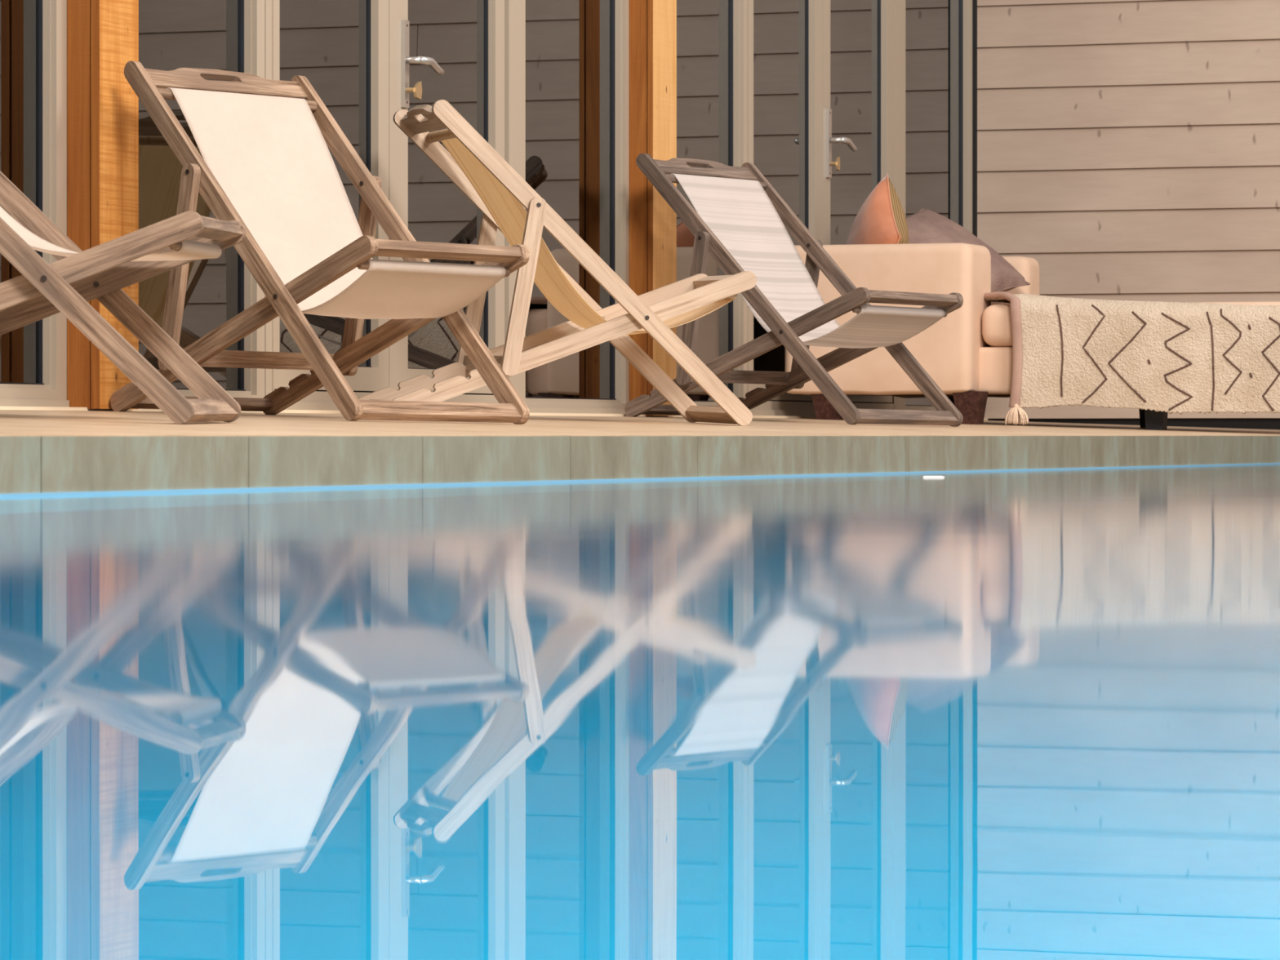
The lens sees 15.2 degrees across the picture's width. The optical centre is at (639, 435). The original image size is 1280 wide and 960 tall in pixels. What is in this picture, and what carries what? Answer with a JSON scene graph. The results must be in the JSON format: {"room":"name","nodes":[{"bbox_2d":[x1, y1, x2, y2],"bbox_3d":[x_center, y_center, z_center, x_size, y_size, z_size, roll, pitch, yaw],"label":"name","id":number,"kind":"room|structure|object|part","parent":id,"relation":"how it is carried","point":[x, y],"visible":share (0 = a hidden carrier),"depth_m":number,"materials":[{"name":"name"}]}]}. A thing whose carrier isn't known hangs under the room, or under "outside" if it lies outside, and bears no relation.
{"room":"swimming pool","nodes":[
{"label":"swimming pool","id":0,"kind":"room"},
{"bbox_2d":[274,389,872,403],"bbox_3d":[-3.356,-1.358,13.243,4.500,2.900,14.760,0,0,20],"label":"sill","id":1,"kind":"structure","parent":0,"point":[274,389],"depth_m":19.57,"materials":[{"name":"grey metal"}]},
{"bbox_2d":[0,0,69,407],"bbox_3d":[-1.774,-1.296,10.841,0.093,2.463,1.938,0,0,20],"label":"window","id":2,"kind":"structure","parent":1,"relation":"in","point":[33,33],"depth_m":11.69,"materials":[{"name":"beige wood"}]},
{"bbox_3d":[-1.781,-1.296,10.851,0.006,2.344,1.807,0,0,20],"label":"glass pane","id":3,"kind":"part","parent":2,"relation":"part of","materials":[{"name":"white"}]},
{"bbox_2d":[138,0,264,398],"bbox_3d":[-1.204,-1.296,12.397,0.093,2.463,0.947,0,0,20],"label":"window","id":4,"kind":"structure","parent":1,"relation":"in","point":[228,35],"depth_m":12.56,"materials":[{"name":"beige"}]},
{"bbox_3d":[-1.208,-1.296,12.399,0.085,2.463,0.947,0,0,20],"label":"frame","id":5,"kind":"part","parent":4,"relation":"part of","materials":[{"name":"beige wood"}]},
{"bbox_2d":[264,0,274,395],"bbox_3d":[-1.034,-1.296,12.867,0.090,2.463,0.052,0,0,20],"label":"trim","id":6,"kind":"structure","parent":1,"relation":"attached to","point":[268,4],"depth_m":12.86,"materials":[{"name":"grey wood"}]},
{"bbox_2d":[274,0,504,410],"bbox_3d":[-0.704,-1.296,13.676,0.153,2.463,1.693,0,0,20],"label":"door","id":7,"kind":"structure","parent":1,"relation":"in","point":[367,61],"depth_m":13.72,"materials":[{"name":"beige"}]},
{"bbox_3d":[-0.888,-1.321,13.257,0.006,2.255,0.674,0,0,20],"label":"glass pane","id":8,"kind":"part","parent":7,"relation":"part of","materials":[{"name":"white"}]},
{"bbox_3d":[-0.883,-1.327,13.268,0.066,2.402,0.799,0,0,20],"label":"frame","id":9,"kind":"part","parent":7,"relation":"part of","materials":[{"name":"beige wood"}]},
{"bbox_3d":[-0.673,-1.066,13.729,0.012,0.250,0.032,0,0,20],"label":"handle","id":10,"kind":"part","parent":7,"relation":"part of","materials":[{"name":"silver metal"}]},
{"bbox_3d":[-0.618,-1.064,13.777,0.062,0.046,0.147,0,0,20],"label":"lever","id":11,"kind":"part","parent":7,"relation":"part of","materials":[{"name":"silver metal"}]},
{"bbox_3d":[-0.582,-1.321,14.092,0.006,2.255,0.675,0,0,20],"label":"glass pane","id":12,"kind":"part","parent":7,"relation":"part of","materials":[{"name":"white"}]},
{"bbox_3d":[-0.592,-1.327,14.064,0.066,2.402,0.885,0,0,20],"label":"frame","id":13,"kind":"part","parent":7,"relation":"part of","materials":[{"name":"beige wood"}]},
{"bbox_2d":[504,0,629,413],"bbox_3d":[-0.252,-1.296,14.996,0.093,2.463,1.049,0,0,20],"label":"window","id":14,"kind":"structure","parent":1,"relation":"in","point":[566,62],"depth_m":15.15,"materials":[{"name":"beige"}]},
{"bbox_3d":[-0.243,-1.292,15.049,0.006,2.353,0.878,0,0,20],"label":"glass pane","id":15,"kind":"part","parent":14,"relation":"part of","materials":[{"name":"white"}]},
{"bbox_2d":[676,0,746,405],"bbox_3d":[0.170,-1.296,16.149,0.093,2.463,0.957,0,0,20],"label":"window","id":16,"kind":"structure","parent":1,"relation":"in","point":[712,34],"depth_m":16.39,"materials":[{"name":"beige"}]},
{"bbox_2d":[746,0,751,411],"bbox_3d":[0.338,-1.296,16.614,0.088,2.463,0.032,0,0,20],"label":"trim","id":17,"kind":"structure","parent":1,"relation":"attached to","point":[748,2],"depth_m":16.59,"materials":[{"name":"grey"}]},
{"bbox_2d":[751,0,893,416],"bbox_3d":[0.666,-1.296,17.413,0.153,2.463,1.691,0,0,20],"label":"door","id":18,"kind":"structure","parent":1,"relation":"in","point":[821,70],"depth_m":17.36,"materials":[{"name":"beige"}]},
{"bbox_3d":[0.482,-1.321,16.996,0.006,2.255,0.687,0,0,20],"label":"glass pane","id":19,"kind":"part","parent":18,"relation":"part of","materials":[{"name":"white"}]},
{"bbox_3d":[0.490,-1.327,17.017,0.066,2.402,0.822,0,0,20],"label":"frame","id":20,"kind":"part","parent":18,"relation":"part of","materials":[{"name":"beige"}]},
{"bbox_3d":[0.688,-1.066,17.443,0.012,0.250,0.032,0,0,20],"label":"handle","id":21,"kind":"part","parent":18,"relation":"part of","materials":[{"name":"silver metal"}]},
{"bbox_3d":[0.743,-1.064,17.491,0.062,0.046,0.147,0,0,20],"label":"lever","id":22,"kind":"part","parent":18,"relation":"part of","materials":[{"name":"silver metal"}]},
{"bbox_3d":[0.784,-1.321,17.819,0.006,2.255,0.695,0,0,20],"label":"glass pane","id":23,"kind":"part","parent":18,"relation":"part of","materials":[{"name":"white"}]},
{"bbox_3d":[0.781,-1.327,17.811,0.066,2.402,0.860,0,0,20],"label":"frame","id":24,"kind":"part","parent":18,"relation":"part of","materials":[{"name":"beige wood"}]},
{"bbox_2d":[0,409,1279,435],"bbox_3d":[-0.319,0.115,12.013,2.050,0.355,14.740,0,0,20],"label":"floor","id":25,"kind":"structure","parent":0,"point":[12,422],"depth_m":11.05,"materials":[{"name":"wood"}]},
{"bbox_2d":[66,0,138,408],"bbox_3d":[-1.326,-1.297,11.822,0.090,2.462,0.216,0,0,20],"label":"timber post","id":26,"kind":"object","parent":25,"relation":"on","point":[103,35],"visible":0.8,"depth_m":11.73,"materials":[{"name":"brown wood"}]},
{"bbox_2d":[0,170,246,423],"bbox_3d":[-1.316,-0.455,9.706,0.964,0.863,0.610,0,0,5],"label":"deck chair","id":27,"kind":"object","parent":25,"relation":"on","point":[66,286],"visible":1,"depth_m":9.56,"materials":[{"name":"brown wood"}]},
{"bbox_3d":[-1.319,-0.452,9.438,1.213,0.048,0.022,44,4,3],"label":"rail","id":28,"kind":"part","parent":27,"relation":"part of","materials":[{"name":"brown wood"}]},
{"bbox_3d":[-1.338,-0.246,9.466,1.022,0.050,0.022,-21,-1,5],"label":"seat rail","id":29,"kind":"part","parent":27,"relation":"part of","materials":[{"name":"brown wood"}]},
{"bbox_3d":[-1.294,-0.250,9.948,1.022,0.050,0.022,-21,-1,5],"label":"seat rail","id":30,"kind":"part","parent":27,"relation":"part of","materials":[{"name":"brown wood"}]},
{"bbox_2d":[110,60,529,424],"bbox_3d":[-0.779,-0.471,11.594,0.612,0.887,0.955,0,0,-45],"label":"deck chair","id":31,"kind":"object","parent":25,"relation":"on","point":[266,165],"visible":0.99,"depth_m":11.60,"materials":[{"name":"brown wood"}]},
{"bbox_3d":[-1.107,-0.405,11.511,0.022,0.504,0.045,1,10,-45],"label":"prop rail","id":32,"kind":"part","parent":31,"relation":"part of","materials":[{"name":"brown wood"}]},
{"bbox_3d":[-0.951,-0.474,11.389,0.022,1.213,0.048,1,-45,-45],"label":"rail","id":33,"kind":"part","parent":31,"relation":"part of","materials":[{"name":"brown wood"}]},
{"bbox_3d":[-0.953,-0.261,11.421,0.022,0.050,1.022,1,-22,-45],"label":"seat rail","id":34,"kind":"part","parent":31,"relation":"part of","materials":[{"name":"brown wood"}]},
{"bbox_3d":[-0.696,-0.397,11.920,0.022,0.504,0.045,1,10,-45],"label":"prop rail","id":35,"kind":"part","parent":31,"relation":"part of","materials":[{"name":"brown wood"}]},
{"bbox_3d":[-0.609,-0.255,11.762,0.022,0.050,1.022,1,-22,-45],"label":"seat rail","id":36,"kind":"part","parent":31,"relation":"part of","materials":[{"name":"brown wood"}]},
{"bbox_3d":[-0.573,-0.467,11.764,0.022,1.213,0.048,1,-45,-45],"label":"rail","id":37,"kind":"part","parent":31,"relation":"part of","materials":[{"name":"brown wood"}]},
{"bbox_2d":[358,99,756,425],"bbox_3d":[-0.235,-0.467,13.141,1.011,0.880,0.616,0,0,-14],"label":"deck chair","id":38,"kind":"object","parent":25,"relation":"on","point":[470,162],"visible":0.98,"depth_m":12.98,"materials":[{"name":"brown wood"}]},
{"bbox_3d":[-0.453,-0.410,13.388,0.045,0.485,0.022,10,-1,-14],"label":"prop rail","id":39,"kind":"part","parent":38,"relation":"part of","materials":[{"name":"brown wood"}]},
{"bbox_3d":[-0.311,-0.400,12.823,0.045,0.485,0.022,10,-1,-14],"label":"prop rail","id":40,"kind":"part","parent":38,"relation":"part of","materials":[{"name":"brown wood"}]},
{"bbox_3d":[-0.295,-0.259,13.381,1.072,0.050,0.022,-20,6,-13],"label":"seat rail","id":41,"kind":"part","parent":38,"relation":"part of","materials":[{"name":"brown wood"}]},
{"bbox_3d":[-0.177,-0.250,12.909,1.072,0.050,0.022,-20,6,-13],"label":"seat rail","id":42,"kind":"part","parent":38,"relation":"part of","materials":[{"name":"brown wood"}]},
{"bbox_2d":[629,0,676,415],"bbox_3d":[0.042,-1.297,15.565,0.083,2.462,0.225,0,0,20],"label":"timber post","id":43,"kind":"object","parent":25,"relation":"on","point":[652,23],"visible":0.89,"depth_m":15.47,"materials":[{"name":"brown wood"}]},
{"bbox_2d":[624,153,963,426],"bbox_3d":[0.484,-0.462,15.145,0.964,0.867,0.611,0,0,40],"label":"deck chair","id":44,"kind":"object","parent":25,"relation":"on","point":[740,219],"visible":0.98,"depth_m":15.15,"materials":[{"name":"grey wood"}]},
{"bbox_3d":[0.166,-0.399,15.033,0.045,0.488,0.022,12,7,39],"label":"prop rail","id":45,"kind":"part","parent":44,"relation":"part of","materials":[{"name":"grey wood"}]},
{"bbox_3d":[0.329,-0.257,14.958,1.022,0.050,0.022,-26,-17,36],"label":"seat rail","id":46,"kind":"part","parent":44,"relation":"part of","materials":[{"name":"grey wood"}]},
{"bbox_3d":[0.332,-0.465,14.928,0.022,0.048,1.213,1,43,-50],"label":"rail","id":47,"kind":"part","parent":44,"relation":"part of","materials":[{"name":"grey wood"}]},
{"bbox_3d":[0.537,-0.393,15.479,0.045,0.488,0.022,12,7,39],"label":"prop rail","id":48,"kind":"part","parent":44,"relation":"part of","materials":[{"name":"grey wood"}]},
{"bbox_3d":[0.638,-0.252,15.331,1.022,0.050,0.022,-26,-17,36],"label":"seat rail","id":49,"kind":"part","parent":44,"relation":"part of","materials":[{"name":"grey wood"}]},
{"bbox_3d":[0.671,-0.459,15.338,0.022,0.048,1.213,1,43,-50],"label":"rail","id":50,"kind":"part","parent":44,"relation":"part of","materials":[{"name":"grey wood"}]},
{"bbox_2d":[784,243,1279,430],"bbox_3d":[1.616,-0.343,17.119,1.850,0.648,1.466,0,0,20],"label":"sofa","id":51,"kind":"object","parent":25,"relation":"on","point":[967,353],"visible":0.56,"depth_m":16.60,"materials":[{"name":"beige fabric"}]},
{"bbox_3d":[0.661,-0.104,16.766,0.100,0.098,0.100,0,0,20],"label":"leg","id":52,"kind":"part","parent":51,"relation":"part of","materials":[{"name":"brown wood"}]},
{"bbox_2d":[844,173,908,244],"bbox_3d":[0.842,-0.646,17.158,0.218,0.591,0.603,0,0,-9],"label":"cushion","id":53,"kind":"object","parent":51,"relation":"on","point":[881,219],"visible":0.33,"depth_m":17.06,"materials":[{"name":"orange fabric"}]},
{"bbox_3d":[0.889,-0.636,17.168,0.099,0.430,0.430,12,32,-12],"label":"panel","id":54,"kind":"part","parent":53,"relation":"part of","materials":[{"name":"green fabric"}]},
{"bbox_3d":[0.868,-0.405,16.775,0.682,0.525,0.305,0,0,20],"label":"arm","id":55,"kind":"part","parent":51,"relation":"part of","materials":[{"name":"beige fabric"}]},
{"bbox_3d":[1.203,-0.103,17.984,0.100,0.101,0.100,0,0,20],"label":"leg","id":56,"kind":"part","parent":51,"relation":"part of","materials":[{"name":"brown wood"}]},
{"bbox_3d":[1.736,-0.227,17.128,1.610,0.163,1.320,0,0,20],"label":"seat","id":57,"kind":"part","parent":51,"relation":"part of","materials":[{"name":"beige fabric"}]},
{"bbox_3d":[1.218,-0.404,17.936,0.540,0.526,0.205,0,0,20],"label":"arm","id":58,"kind":"part","parent":51,"relation":"part of","materials":[{"name":"beige fabric"}]},
{"bbox_2d":[905,208,1030,292],"bbox_3d":[1.129,-0.653,17.521,0.413,0.387,0.533,0,0,29],"label":"cushion","id":59,"kind":"object","parent":51,"relation":"on","point":[925,226],"visible":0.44,"depth_m":17.50,"materials":[{"name":"fabric"}]},
{"bbox_3d":[1.111,-0.619,17.539,0.500,0.085,0.480,36,26,17],"label":"panel","id":60,"kind":"part","parent":59,"relation":"part of","materials":[{"name":"fabric"}]},
{"bbox_3d":[1.145,-0.096,16.589,0.100,0.114,0.100,0,0,20],"label":"leg","id":61,"kind":"part","parent":51,"relation":"part of","materials":[{"name":"brown wood"}]},
{"bbox_2d":[982,301,1279,346],"bbox_3d":[1.950,-0.383,17.036,1.165,0.161,1.333,0,0,20],"label":"seat cushion","id":62,"kind":"object","parent":51,"relation":"on","point":[997,331],"depth_m":16.59,"materials":[{"name":"beige fabric"}]},
{"bbox_2d":[983,291,1279,425],"bbox_3d":[1.872,-0.269,16.870,1.239,0.463,1.107,0,0,20],"label":"throw blanket","id":63,"kind":"object","parent":51,"relation":"on","point":[1171,357],"visible":1,"depth_m":16.37,"materials":[{"name":"beige fabric"}]},
{"bbox_3d":[1.881,-0.091,17.682,0.068,0.124,0.068,0,0,20],"label":"leg","id":64,"kind":"part","parent":51,"relation":"part of","materials":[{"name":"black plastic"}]},
{"bbox_3d":[1.778,-0.086,16.495,0.072,0.134,0.072,0,0,20],"label":"leg","id":65,"kind":"part","parent":51,"relation":"part of","materials":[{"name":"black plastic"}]},
{"bbox_2d":[0,464,1279,959],"bbox_3d":[2.231,0.092,7.170,6.030,0.001,21.000,0,0,20],"label":"pool water","id":66,"kind":"object","parent":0,"point":[1029,714],"visible":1,"depth_m":1.59,"materials":[{"name":"blue liquid"}]},
{"bbox_2d":[922,475,944,477],"bbox_3d":[0.644,0.090,10.510,0.049,0.004,0.012,0,0,0],"label":"float","id":67,"kind":"object","parent":66,"relation":"on","point":[923,476],"visible":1,"depth_m":10.50,"materials":[{"name":"white plastic"}]},
{"bbox_2d":[977,0,1279,429],"bbox_3d":[5.598,-1.623,17.771,9.000,3.370,0.170,0,0,20],"label":"wall","id":68,"kind":"structure","parent":0,"point":[1129,149],"depth_m":19.02,"materials":[{"name":"paint"}]},
{"bbox_2d":[0,406,987,420],"bbox_3d":[-1.146,-0.059,12.364,0.055,0.022,14.630,0,0,20],"label":"trim","id":69,"kind":"structure","parent":68,"relation":"attached to","point":[46,408],"depth_m":13.00,"materials":[{"name":"beige wood"}]},
{"bbox_2d":[872,0,972,410],"bbox_3d":[1.120,-1.296,18.741,0.093,2.463,1.105,0,0,20],"label":"window","id":70,"kind":"structure","parent":68,"relation":"in","point":[932,39],"depth_m":18.86,"materials":[{"name":"beige"}]},
{"bbox_3d":[1.129,-1.292,18.794,0.006,2.353,0.904,0,0,20],"label":"glass pane","id":71,"kind":"part","parent":70,"relation":"part of","materials":[{"name":"white"}]},
{"bbox_2d":[972,0,977,236],"bbox_3d":[1.344,-1.296,19.224,0.012,2.463,0.026,0,0,20],"label":"trim","id":72,"kind":"structure","parent":68,"relation":"attached to","point":[974,2],"depth_m":19.21,"materials":[{"name":"black"}]},
{"bbox_3d":[2.231,0.802,7.170,6.070,1.580,21.040,0,0,20],"label":"shell","id":73,"kind":"object","parent":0,"visible":0},
{"bbox_2d":[0,435,1279,497],"bbox_3d":[-0.612,0.071,8.212,0.034,0.141,21.000,0,0,20],"label":"pool edge","id":74,"kind":"structure","parent":73,"relation":"attached to","point":[30,465],"depth_m":9.27,"materials":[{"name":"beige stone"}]}
]}

